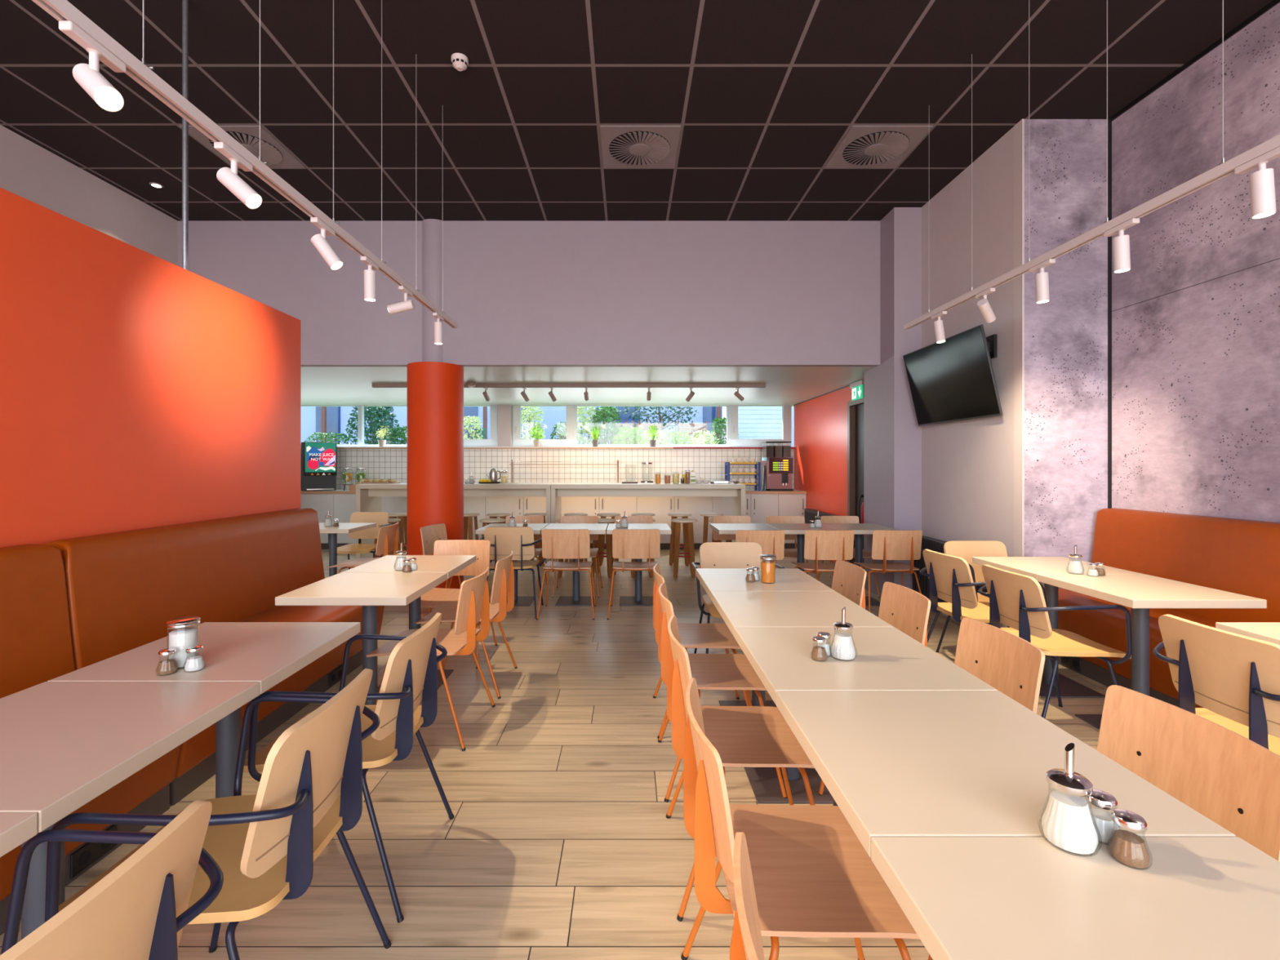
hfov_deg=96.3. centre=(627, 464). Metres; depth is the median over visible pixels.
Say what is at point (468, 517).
bar stool
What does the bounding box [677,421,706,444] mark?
fence panel
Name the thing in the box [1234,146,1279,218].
track spotlight
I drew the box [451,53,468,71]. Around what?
smoke detector
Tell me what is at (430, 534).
dining chair
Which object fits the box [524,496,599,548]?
base cabinet
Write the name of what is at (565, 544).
dining chair
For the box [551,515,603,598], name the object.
dining chair
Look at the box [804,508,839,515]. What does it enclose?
grille
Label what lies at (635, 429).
shrub
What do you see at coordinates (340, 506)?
base cabinet
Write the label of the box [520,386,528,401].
track spotlight
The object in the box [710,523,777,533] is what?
dining table
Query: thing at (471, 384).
sensor
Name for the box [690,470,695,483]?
carton
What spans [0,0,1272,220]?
ceiling
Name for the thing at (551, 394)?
track spotlight
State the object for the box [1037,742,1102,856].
sugar pourer
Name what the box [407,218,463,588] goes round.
column
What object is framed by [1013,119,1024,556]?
trim
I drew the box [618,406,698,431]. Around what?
tree
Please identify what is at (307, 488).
drip tray
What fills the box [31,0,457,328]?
track
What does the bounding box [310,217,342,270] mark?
track spotlight
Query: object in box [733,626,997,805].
dining table
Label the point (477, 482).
serving tray
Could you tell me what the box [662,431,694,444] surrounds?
shrub
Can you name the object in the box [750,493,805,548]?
base cabinet
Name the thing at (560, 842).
floor
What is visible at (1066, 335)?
wall pier
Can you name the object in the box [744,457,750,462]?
cup
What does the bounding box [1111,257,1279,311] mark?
trim
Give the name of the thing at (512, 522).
sugar pourer
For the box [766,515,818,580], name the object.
dining chair
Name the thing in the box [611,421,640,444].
fence panel
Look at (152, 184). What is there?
recessed light
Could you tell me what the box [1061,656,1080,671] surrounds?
power socket
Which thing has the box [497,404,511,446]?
wall pier
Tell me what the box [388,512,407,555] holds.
bar stool
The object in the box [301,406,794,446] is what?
building
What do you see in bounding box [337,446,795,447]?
trim
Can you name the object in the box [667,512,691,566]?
bar stool
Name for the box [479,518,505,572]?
bar stool
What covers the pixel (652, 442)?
potted plant
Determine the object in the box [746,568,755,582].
pepper shaker
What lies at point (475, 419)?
shrub
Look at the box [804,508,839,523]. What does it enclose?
radiator
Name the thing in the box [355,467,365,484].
jar
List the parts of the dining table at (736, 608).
plate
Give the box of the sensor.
[466,382,475,387]
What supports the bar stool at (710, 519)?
on the floor
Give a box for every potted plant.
[376,425,389,446]
[529,426,543,446]
[590,426,599,446]
[645,423,659,446]
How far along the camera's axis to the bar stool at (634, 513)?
7.87 m
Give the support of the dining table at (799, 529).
on the floor
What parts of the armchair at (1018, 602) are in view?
armrest, backrest, leg, leg, seat, armrest, leg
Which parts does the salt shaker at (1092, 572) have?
lid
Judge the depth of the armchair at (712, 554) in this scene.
4.08 m
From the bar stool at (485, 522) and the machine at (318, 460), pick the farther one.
the machine at (318, 460)
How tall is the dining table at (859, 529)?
0.755 m
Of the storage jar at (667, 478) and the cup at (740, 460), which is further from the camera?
the cup at (740, 460)
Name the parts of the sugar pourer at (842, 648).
spout, lid, glass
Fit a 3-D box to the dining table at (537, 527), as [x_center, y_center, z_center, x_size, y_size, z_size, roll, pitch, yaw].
[-1.147,1.002,5.780,0.619,0.755,0.619,0,0,0]
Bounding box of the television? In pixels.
[902,324,1003,426]
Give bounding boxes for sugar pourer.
[324,510,333,526]
[394,542,407,570]
[469,472,474,484]
[507,511,516,526]
[620,511,628,527]
[813,511,822,527]
[830,606,857,661]
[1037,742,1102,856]
[1066,544,1084,574]
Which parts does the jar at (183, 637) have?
lid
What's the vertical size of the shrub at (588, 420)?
1.282 m
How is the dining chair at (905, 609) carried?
on the floor
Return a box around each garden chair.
[475,427,480,439]
[481,427,485,439]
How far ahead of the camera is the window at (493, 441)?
10.04 m
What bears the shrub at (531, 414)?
on the ground
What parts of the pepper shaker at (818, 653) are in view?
lid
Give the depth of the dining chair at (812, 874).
1.26 m
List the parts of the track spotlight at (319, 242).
stem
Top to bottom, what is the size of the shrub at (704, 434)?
0.584 m
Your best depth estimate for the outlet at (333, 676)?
3.56 m
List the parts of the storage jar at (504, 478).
lid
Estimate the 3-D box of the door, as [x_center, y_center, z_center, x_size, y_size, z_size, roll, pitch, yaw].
[2.953,0.280,6.975,0.155,2.200,1.050,0,0,0]
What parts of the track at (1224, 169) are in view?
rail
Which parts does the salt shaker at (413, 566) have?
lid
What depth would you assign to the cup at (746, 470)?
9.37 m
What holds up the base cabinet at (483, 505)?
on the floor
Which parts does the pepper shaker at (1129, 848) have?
lid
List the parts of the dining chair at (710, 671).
leg, backrest, leg, seat, leg, leg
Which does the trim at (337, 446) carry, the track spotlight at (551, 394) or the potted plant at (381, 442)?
the potted plant at (381, 442)
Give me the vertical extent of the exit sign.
0.220 m
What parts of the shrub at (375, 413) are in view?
stem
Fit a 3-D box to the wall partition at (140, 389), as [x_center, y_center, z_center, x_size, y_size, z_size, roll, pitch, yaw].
[-2.458,0.160,0.500,0.124,2.440,7.400,0,0,0]
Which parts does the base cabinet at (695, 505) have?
door, door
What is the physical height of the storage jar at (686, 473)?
0.191 m
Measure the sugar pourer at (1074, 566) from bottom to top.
0.165 m
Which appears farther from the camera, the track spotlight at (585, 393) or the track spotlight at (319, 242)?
the track spotlight at (585, 393)
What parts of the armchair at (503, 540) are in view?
armrest, backrest, seat, leg, armrest, leg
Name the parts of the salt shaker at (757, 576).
lid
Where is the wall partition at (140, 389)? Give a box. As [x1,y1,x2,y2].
[0,187,301,547]
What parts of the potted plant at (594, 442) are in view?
pot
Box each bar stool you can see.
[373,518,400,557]
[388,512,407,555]
[463,512,479,539]
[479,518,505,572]
[486,512,510,561]
[524,512,546,566]
[555,518,563,577]
[564,512,587,561]
[591,518,616,577]
[596,512,620,565]
[631,512,654,515]
[631,519,655,577]
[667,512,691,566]
[671,518,697,577]
[699,512,724,543]
[708,518,731,542]
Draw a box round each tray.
[306,487,333,490]
[477,481,501,483]
[622,481,637,483]
[760,465,764,490]
[765,488,793,491]
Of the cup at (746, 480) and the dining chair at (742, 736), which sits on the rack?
the cup at (746, 480)
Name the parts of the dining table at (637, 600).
plate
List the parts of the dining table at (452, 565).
plate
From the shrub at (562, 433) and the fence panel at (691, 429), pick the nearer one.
the shrub at (562, 433)
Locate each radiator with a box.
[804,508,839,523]
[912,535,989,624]
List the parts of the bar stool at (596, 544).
leg, leg, seat, leg, leg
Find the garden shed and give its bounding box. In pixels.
[722,406,782,444]
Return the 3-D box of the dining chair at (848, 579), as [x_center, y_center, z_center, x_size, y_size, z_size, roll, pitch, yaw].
[1.044,0.979,3.270,0.531,0.809,0.522,0,0,0]
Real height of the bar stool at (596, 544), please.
0.702 m
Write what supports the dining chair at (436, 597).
on the floor
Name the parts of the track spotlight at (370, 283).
stem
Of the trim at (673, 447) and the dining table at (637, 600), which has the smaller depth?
the dining table at (637, 600)
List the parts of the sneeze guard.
post, rail, post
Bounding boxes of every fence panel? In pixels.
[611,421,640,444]
[632,421,662,444]
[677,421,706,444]
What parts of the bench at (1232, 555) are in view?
seat, backrest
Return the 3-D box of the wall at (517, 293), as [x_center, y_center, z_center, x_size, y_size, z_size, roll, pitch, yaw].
[-1.025,-1.790,6.027,7.330,1.500,0.120,0,0,0]
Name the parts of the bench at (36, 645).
backrest, seat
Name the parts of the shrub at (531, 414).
stem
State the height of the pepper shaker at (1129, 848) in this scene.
0.072 m
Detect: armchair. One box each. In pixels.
[0,800,223,959]
[44,668,391,959]
[243,612,454,923]
[328,511,391,569]
[480,526,545,618]
[691,542,784,653]
[920,549,1044,695]
[935,541,1009,652]
[977,564,1132,718]
[1152,613,1279,755]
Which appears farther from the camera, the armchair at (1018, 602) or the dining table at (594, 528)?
the dining table at (594, 528)
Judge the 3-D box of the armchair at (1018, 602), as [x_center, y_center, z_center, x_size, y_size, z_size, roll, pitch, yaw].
[2.240,0.971,3.030,0.544,0.825,0.588,0,0,0]
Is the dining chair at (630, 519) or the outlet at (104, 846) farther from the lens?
the dining chair at (630, 519)
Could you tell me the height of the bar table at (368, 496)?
1.110 m
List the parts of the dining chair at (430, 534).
backrest, leg, leg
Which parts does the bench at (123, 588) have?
backrest, seat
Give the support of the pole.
on the wall partition at (140, 389)
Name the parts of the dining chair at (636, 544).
leg, leg, seat, seat frame, backrest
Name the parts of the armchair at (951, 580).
leg, armrest, backrest, seat, armrest, leg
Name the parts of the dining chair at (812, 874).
leg, backrest, leg, seat, leg, leg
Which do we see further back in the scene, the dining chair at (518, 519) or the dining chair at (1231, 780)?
the dining chair at (518, 519)
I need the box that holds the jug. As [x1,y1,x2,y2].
[485,467,500,482]
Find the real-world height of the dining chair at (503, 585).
0.809 m
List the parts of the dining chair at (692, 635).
leg, backrest, leg, seat, leg, leg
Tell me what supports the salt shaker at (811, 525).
on the dining table at (799, 529)
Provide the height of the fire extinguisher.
0.475 m
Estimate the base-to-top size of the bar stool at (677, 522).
0.702 m
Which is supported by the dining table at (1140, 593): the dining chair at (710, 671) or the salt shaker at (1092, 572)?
the salt shaker at (1092, 572)
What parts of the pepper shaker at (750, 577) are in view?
lid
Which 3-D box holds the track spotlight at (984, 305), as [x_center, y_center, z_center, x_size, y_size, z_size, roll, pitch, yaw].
[2.137,-0.944,3.426,0.107,0.180,0.160,0,0,35]
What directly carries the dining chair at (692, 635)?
on the floor
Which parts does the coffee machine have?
spout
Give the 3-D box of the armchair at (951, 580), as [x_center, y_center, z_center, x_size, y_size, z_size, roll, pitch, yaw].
[2.220,0.971,3.630,0.544,0.825,0.588,0,0,-4]
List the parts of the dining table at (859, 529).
plate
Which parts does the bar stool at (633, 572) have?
leg, leg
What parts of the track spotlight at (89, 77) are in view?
stem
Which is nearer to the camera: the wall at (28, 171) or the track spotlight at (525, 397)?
the wall at (28, 171)
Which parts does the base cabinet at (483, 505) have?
door, door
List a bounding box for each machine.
[301,441,337,491]
[760,441,793,491]
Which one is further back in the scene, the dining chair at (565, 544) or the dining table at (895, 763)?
the dining chair at (565, 544)
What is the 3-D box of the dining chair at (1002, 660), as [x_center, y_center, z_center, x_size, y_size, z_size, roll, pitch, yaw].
[1.044,0.979,1.960,0.531,0.809,0.522,0,0,0]
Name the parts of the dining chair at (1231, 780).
backrest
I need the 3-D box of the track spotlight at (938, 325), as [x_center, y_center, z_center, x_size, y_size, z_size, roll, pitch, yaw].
[2.132,-0.934,3.920,0.067,0.200,0.150,0,0,0]
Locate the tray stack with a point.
(762, 477)
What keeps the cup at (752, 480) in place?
on the rack
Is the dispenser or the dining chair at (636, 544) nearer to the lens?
the dining chair at (636, 544)
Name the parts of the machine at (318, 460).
sign panel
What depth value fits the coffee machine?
9.39 m
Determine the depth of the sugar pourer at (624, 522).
5.70 m
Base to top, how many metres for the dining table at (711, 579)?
0.755 m
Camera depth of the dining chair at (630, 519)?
6.41 m
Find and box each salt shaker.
[182,644,205,672]
[408,557,417,570]
[615,520,620,527]
[751,566,759,581]
[808,520,815,527]
[817,631,831,655]
[1084,789,1121,844]
[1086,563,1099,577]
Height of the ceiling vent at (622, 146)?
0.021 m
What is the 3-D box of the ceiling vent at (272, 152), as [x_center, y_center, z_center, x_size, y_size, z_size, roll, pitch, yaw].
[-3.055,-2.530,4.593,0.604,0.021,0.606,0,0,0]
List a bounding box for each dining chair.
[327,522,398,573]
[365,567,495,751]
[415,551,517,698]
[420,523,490,601]
[421,539,497,668]
[505,515,546,598]
[536,528,595,619]
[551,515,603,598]
[607,528,660,619]
[610,515,654,585]
[653,563,748,738]
[657,582,786,802]
[666,615,814,921]
[680,677,919,959]
[712,515,751,542]
[729,831,764,959]
[735,529,784,568]
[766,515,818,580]
[791,529,853,573]
[818,515,880,598]
[818,582,930,795]
[831,560,866,608]
[853,529,928,622]
[928,684,1279,959]
[954,617,1044,713]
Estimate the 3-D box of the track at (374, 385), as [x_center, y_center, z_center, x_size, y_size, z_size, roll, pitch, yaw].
[-0.760,-1.018,7.400,5.080,0.045,0.035,0,0,0]
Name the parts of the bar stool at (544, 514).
seat, leg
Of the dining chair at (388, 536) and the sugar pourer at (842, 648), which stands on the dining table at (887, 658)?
the sugar pourer at (842, 648)
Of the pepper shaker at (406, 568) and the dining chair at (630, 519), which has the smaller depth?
the pepper shaker at (406, 568)
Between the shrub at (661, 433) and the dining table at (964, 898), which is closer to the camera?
the dining table at (964, 898)
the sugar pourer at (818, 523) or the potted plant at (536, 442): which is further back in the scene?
the potted plant at (536, 442)
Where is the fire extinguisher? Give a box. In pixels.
[857,494,863,536]
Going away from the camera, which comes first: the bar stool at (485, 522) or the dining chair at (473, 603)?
the dining chair at (473, 603)
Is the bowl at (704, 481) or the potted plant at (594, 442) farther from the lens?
the potted plant at (594, 442)
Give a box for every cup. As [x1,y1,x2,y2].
[732,457,737,462]
[732,468,737,472]
[737,457,743,462]
[737,478,743,483]
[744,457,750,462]
[744,468,750,472]
[744,478,750,483]
[750,457,755,462]
[750,478,755,483]
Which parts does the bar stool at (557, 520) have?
leg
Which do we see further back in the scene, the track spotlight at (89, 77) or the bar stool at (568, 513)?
the bar stool at (568, 513)
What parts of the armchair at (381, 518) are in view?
seat, backrest, armrest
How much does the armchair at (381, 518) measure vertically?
0.825 m
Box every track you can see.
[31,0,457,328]
[372,383,765,387]
[903,0,1279,329]
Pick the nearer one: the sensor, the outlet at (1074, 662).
the outlet at (1074, 662)
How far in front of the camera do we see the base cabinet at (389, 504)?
9.30 m
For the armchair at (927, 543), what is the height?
0.550 m
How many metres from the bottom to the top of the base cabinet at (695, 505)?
0.905 m
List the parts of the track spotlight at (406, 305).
stem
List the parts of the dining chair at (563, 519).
leg, leg, backrest, seat, leg, leg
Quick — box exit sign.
[849,379,863,400]
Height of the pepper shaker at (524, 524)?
0.072 m
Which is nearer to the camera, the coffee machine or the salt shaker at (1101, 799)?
the salt shaker at (1101, 799)
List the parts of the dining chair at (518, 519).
backrest, seat, leg, leg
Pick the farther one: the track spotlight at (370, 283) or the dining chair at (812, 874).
the track spotlight at (370, 283)
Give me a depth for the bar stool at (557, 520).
6.97 m
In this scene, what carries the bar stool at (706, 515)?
on the floor
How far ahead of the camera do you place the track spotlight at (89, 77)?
1.38 m
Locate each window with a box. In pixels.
[301,404,497,446]
[511,404,791,446]
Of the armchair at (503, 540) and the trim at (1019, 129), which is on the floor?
the armchair at (503, 540)
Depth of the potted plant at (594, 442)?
9.93 m
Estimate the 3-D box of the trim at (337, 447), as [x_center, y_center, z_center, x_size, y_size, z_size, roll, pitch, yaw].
[-2.612,-0.283,9.909,6.775,0.022,0.007,0,0,0]
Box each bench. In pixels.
[0,544,181,935]
[46,507,384,804]
[1057,507,1279,707]
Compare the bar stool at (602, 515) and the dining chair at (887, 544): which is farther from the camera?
the bar stool at (602, 515)
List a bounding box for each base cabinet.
[301,493,355,549]
[381,496,407,549]
[463,496,524,540]
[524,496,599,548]
[599,496,674,549]
[674,493,750,549]
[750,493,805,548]
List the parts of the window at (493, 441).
sash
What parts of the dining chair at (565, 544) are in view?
leg, leg, backrest, seat frame, seat, leg, leg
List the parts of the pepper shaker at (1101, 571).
lid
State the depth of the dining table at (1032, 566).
3.55 m
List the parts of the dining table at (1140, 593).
plate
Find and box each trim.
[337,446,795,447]
[337,447,672,448]
[672,447,795,448]
[793,385,849,405]
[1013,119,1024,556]
[1107,117,1111,508]
[1110,0,1279,121]
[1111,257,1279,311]
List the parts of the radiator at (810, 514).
panel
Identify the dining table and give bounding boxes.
[0,681,259,939]
[0,813,37,857]
[47,622,360,798]
[275,572,447,705]
[319,522,376,577]
[342,555,475,693]
[475,523,549,605]
[541,523,608,605]
[606,523,671,605]
[695,568,834,706]
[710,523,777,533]
[710,591,893,803]
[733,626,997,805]
[764,523,838,571]
[775,690,1235,959]
[822,523,902,605]
[871,836,1279,959]
[972,556,1145,697]
[1037,574,1266,729]
[1215,622,1279,644]
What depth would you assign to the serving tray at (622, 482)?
8.22 m
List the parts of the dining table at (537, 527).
plate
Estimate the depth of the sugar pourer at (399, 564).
3.38 m
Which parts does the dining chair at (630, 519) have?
backrest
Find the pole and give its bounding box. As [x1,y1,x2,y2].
[182,0,188,270]
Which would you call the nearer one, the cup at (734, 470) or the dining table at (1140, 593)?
the dining table at (1140, 593)
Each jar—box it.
[165,616,199,667]
[341,467,353,490]
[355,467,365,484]
[501,470,507,482]
[655,474,660,483]
[664,475,670,483]
[672,474,679,483]
[684,470,689,483]
[760,554,776,582]
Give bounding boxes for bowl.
[695,479,702,483]
[702,480,710,483]
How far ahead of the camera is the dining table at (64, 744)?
1.33 m
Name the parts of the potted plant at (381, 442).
pot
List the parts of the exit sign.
sign panel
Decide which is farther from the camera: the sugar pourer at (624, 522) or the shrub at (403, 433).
the shrub at (403, 433)
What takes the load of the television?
attached to the wall at (967, 465)
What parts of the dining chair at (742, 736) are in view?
leg, backrest, leg, seat, leg, leg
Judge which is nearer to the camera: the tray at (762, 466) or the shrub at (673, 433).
the tray at (762, 466)
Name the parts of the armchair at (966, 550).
leg, backrest, seat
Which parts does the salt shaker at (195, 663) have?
lid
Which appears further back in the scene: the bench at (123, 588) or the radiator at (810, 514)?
the radiator at (810, 514)
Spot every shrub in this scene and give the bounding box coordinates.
[304,431,346,444]
[337,406,405,444]
[385,425,407,444]
[463,415,483,439]
[520,406,547,439]
[549,422,586,444]
[577,406,604,444]
[588,406,624,444]
[612,426,648,444]
[637,430,669,444]
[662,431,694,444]
[689,429,720,444]
[706,417,739,444]
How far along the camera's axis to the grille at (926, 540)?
5.26 m
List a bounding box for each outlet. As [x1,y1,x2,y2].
[78,850,90,866]
[101,843,111,848]
[331,674,335,681]
[1062,656,1067,662]
[1072,660,1077,667]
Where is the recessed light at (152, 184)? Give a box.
[149,182,163,187]
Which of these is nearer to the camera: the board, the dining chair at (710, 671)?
the dining chair at (710, 671)
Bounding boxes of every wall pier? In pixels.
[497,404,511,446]
[1024,119,1107,588]
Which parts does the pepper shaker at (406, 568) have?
lid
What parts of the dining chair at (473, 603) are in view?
leg, seat, leg, backrest, leg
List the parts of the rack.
post, post, post, post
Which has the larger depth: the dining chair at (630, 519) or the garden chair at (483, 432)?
the garden chair at (483, 432)
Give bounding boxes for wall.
[0,124,177,266]
[177,220,879,366]
[336,448,794,489]
[794,126,1013,627]
[863,207,921,597]
[1111,2,1279,522]
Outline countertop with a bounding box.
[301,489,806,493]
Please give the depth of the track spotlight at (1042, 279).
2.93 m
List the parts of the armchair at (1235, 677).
armrest, seat, armrest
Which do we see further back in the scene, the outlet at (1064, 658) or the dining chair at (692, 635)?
the outlet at (1064, 658)
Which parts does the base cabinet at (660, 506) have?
door, door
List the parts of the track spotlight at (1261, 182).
stem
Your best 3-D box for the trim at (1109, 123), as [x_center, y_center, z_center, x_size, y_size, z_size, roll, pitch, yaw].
[3.549,-0.580,4.200,0.042,3.920,0.020,0,0,0]
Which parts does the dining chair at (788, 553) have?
backrest, seat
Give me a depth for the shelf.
9.35 m
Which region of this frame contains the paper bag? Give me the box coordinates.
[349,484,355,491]
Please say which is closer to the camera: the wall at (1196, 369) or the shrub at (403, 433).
the wall at (1196, 369)
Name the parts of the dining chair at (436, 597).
seat, backrest, leg, leg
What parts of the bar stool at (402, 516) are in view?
seat, leg, leg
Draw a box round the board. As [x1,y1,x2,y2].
[355,482,400,484]
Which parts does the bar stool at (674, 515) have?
leg, seat, leg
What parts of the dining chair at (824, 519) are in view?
backrest, seat, leg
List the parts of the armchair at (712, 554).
leg, armrest, leg, seat, backrest, armrest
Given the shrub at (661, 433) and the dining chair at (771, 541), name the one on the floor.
the dining chair at (771, 541)
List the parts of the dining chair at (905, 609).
leg, backrest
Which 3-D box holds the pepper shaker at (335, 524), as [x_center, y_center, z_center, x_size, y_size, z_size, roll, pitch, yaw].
[-2.945,0.589,5.780,0.057,0.072,0.057,0,0,0]
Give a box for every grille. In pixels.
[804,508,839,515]
[921,535,946,544]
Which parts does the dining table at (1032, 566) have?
plate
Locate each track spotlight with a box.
[58,20,126,111]
[213,142,262,208]
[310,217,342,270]
[360,256,378,301]
[386,285,415,314]
[432,312,444,344]
[482,386,489,401]
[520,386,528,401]
[548,386,556,401]
[583,386,588,400]
[646,386,651,400]
[685,386,694,401]
[733,386,744,400]
[931,311,946,342]
[975,287,995,323]
[1029,258,1055,303]
[1103,217,1139,272]
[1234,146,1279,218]
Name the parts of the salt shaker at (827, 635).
lid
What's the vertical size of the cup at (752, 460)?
0.070 m
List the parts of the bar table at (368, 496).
panel, panel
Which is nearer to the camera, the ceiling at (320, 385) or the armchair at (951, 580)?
the armchair at (951, 580)
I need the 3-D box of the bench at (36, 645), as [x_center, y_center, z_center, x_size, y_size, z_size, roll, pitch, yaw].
[-2.079,0.846,1.305,0.617,1.068,2.004,0,0,0]
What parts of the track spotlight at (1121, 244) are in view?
stem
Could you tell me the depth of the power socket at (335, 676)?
3.58 m
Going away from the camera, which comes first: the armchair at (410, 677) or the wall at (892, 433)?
the armchair at (410, 677)
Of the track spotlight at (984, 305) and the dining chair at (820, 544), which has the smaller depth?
the track spotlight at (984, 305)
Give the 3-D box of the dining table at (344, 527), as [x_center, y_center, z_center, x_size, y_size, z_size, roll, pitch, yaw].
[-3.010,1.002,5.850,0.619,0.755,0.619,0,0,0]
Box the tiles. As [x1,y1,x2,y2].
[497,448,511,482]
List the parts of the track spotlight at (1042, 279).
stem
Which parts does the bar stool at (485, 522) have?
leg, seat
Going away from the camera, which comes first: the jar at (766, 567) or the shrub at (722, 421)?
the jar at (766, 567)
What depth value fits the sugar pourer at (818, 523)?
5.70 m
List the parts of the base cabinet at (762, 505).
door, door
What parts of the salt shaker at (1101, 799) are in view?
lid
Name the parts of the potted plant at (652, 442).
pot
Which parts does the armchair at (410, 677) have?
armrest, seat, leg, armrest, backrest, leg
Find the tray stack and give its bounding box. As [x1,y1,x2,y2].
[760,455,767,490]
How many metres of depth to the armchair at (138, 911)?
0.86 m
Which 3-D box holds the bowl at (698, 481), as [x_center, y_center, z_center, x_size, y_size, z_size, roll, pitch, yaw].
[1.026,0.237,8.200,0.110,0.066,0.110,0,0,0]
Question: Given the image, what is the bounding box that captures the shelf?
[724,474,760,475]
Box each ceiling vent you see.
[179,125,305,168]
[600,125,680,168]
[824,125,933,168]
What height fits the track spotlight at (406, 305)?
0.148 m
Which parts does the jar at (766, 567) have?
lid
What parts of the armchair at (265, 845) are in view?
armrest, seat, leg, leg, backrest, armrest, leg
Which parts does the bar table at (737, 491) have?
panel, panel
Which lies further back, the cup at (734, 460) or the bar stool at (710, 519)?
the cup at (734, 460)
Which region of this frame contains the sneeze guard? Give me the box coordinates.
[509,459,618,482]
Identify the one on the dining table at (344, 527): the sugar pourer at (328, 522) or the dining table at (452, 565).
the sugar pourer at (328, 522)
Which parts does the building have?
porch post, porch post, porch post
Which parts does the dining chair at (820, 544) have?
seat, seat frame, backrest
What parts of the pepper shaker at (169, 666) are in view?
lid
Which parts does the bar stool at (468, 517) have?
leg, leg, seat, leg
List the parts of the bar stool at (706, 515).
leg, seat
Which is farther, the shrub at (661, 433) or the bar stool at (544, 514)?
the shrub at (661, 433)
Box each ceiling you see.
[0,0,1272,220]
[301,366,875,406]
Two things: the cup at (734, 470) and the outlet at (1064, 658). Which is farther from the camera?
the cup at (734, 470)
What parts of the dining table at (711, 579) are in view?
plate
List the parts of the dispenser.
lid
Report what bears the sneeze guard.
on the countertop
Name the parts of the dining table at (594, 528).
plate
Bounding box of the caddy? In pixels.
[711,480,728,483]
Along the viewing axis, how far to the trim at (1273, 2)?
3.54 m
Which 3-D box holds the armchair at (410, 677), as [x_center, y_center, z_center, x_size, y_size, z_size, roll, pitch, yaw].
[-0.950,0.971,1.985,0.544,0.825,0.588,0,0,0]
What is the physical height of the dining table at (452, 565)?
0.755 m
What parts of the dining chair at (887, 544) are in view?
leg, seat, seat frame, backrest, leg, leg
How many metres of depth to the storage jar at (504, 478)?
8.31 m
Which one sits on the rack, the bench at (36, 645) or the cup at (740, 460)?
the cup at (740, 460)
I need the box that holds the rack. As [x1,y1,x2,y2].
[724,462,760,491]
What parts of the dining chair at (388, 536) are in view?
seat, backrest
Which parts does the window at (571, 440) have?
sash, sash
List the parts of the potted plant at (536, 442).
pot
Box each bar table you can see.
[355,482,556,563]
[551,482,745,561]
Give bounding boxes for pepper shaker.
[155,648,178,675]
[333,519,338,526]
[401,559,412,573]
[522,520,528,526]
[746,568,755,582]
[811,635,828,662]
[1094,562,1105,576]
[1106,808,1152,870]
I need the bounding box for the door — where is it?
[847,397,863,568]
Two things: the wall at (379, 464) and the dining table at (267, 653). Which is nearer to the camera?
the dining table at (267, 653)
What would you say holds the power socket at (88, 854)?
attached to the bench at (36, 645)
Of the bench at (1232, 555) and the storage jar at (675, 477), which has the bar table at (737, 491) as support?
the storage jar at (675, 477)
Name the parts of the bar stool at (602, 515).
leg, leg, seat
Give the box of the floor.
[0,549,1108,959]
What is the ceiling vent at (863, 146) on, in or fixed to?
in the ceiling at (762, 95)
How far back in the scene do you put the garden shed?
12.78 m
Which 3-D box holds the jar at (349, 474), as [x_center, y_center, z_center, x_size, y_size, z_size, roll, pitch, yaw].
[-4.660,0.244,9.505,0.188,0.377,0.219,0,0,0]
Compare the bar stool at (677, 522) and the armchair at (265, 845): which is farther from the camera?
the bar stool at (677, 522)
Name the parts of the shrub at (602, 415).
stem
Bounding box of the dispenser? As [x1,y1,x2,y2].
[640,462,653,482]
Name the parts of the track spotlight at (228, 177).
stem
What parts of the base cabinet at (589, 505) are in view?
door, door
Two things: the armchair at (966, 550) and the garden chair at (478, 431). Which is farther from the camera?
the garden chair at (478, 431)
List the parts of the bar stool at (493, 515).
seat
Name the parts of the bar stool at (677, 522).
leg, seat, leg, leg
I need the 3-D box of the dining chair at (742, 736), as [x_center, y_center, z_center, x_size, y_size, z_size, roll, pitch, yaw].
[0.406,0.979,1.990,0.531,0.809,0.522,0,0,0]
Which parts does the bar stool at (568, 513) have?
seat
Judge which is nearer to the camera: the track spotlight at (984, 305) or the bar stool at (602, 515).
the track spotlight at (984, 305)
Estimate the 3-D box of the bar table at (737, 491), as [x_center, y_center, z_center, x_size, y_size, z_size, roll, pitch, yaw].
[0.278,0.825,8.170,2.661,1.110,0.700,0,0,0]
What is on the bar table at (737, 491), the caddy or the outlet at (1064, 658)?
the caddy
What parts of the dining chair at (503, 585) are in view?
leg, seat, leg, backrest, leg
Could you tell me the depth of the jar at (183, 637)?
1.76 m
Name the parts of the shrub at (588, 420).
stem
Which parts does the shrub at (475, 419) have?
stem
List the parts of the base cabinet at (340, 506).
door, door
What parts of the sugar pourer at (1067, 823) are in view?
spout, lid, glass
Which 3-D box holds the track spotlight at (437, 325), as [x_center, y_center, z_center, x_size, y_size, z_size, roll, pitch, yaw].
[-1.310,-0.935,3.960,0.056,0.198,0.150,0,0,0]
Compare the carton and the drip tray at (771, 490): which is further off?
the drip tray at (771, 490)
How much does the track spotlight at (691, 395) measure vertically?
0.177 m
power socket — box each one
[70,824,117,879]
[328,664,342,686]
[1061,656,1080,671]

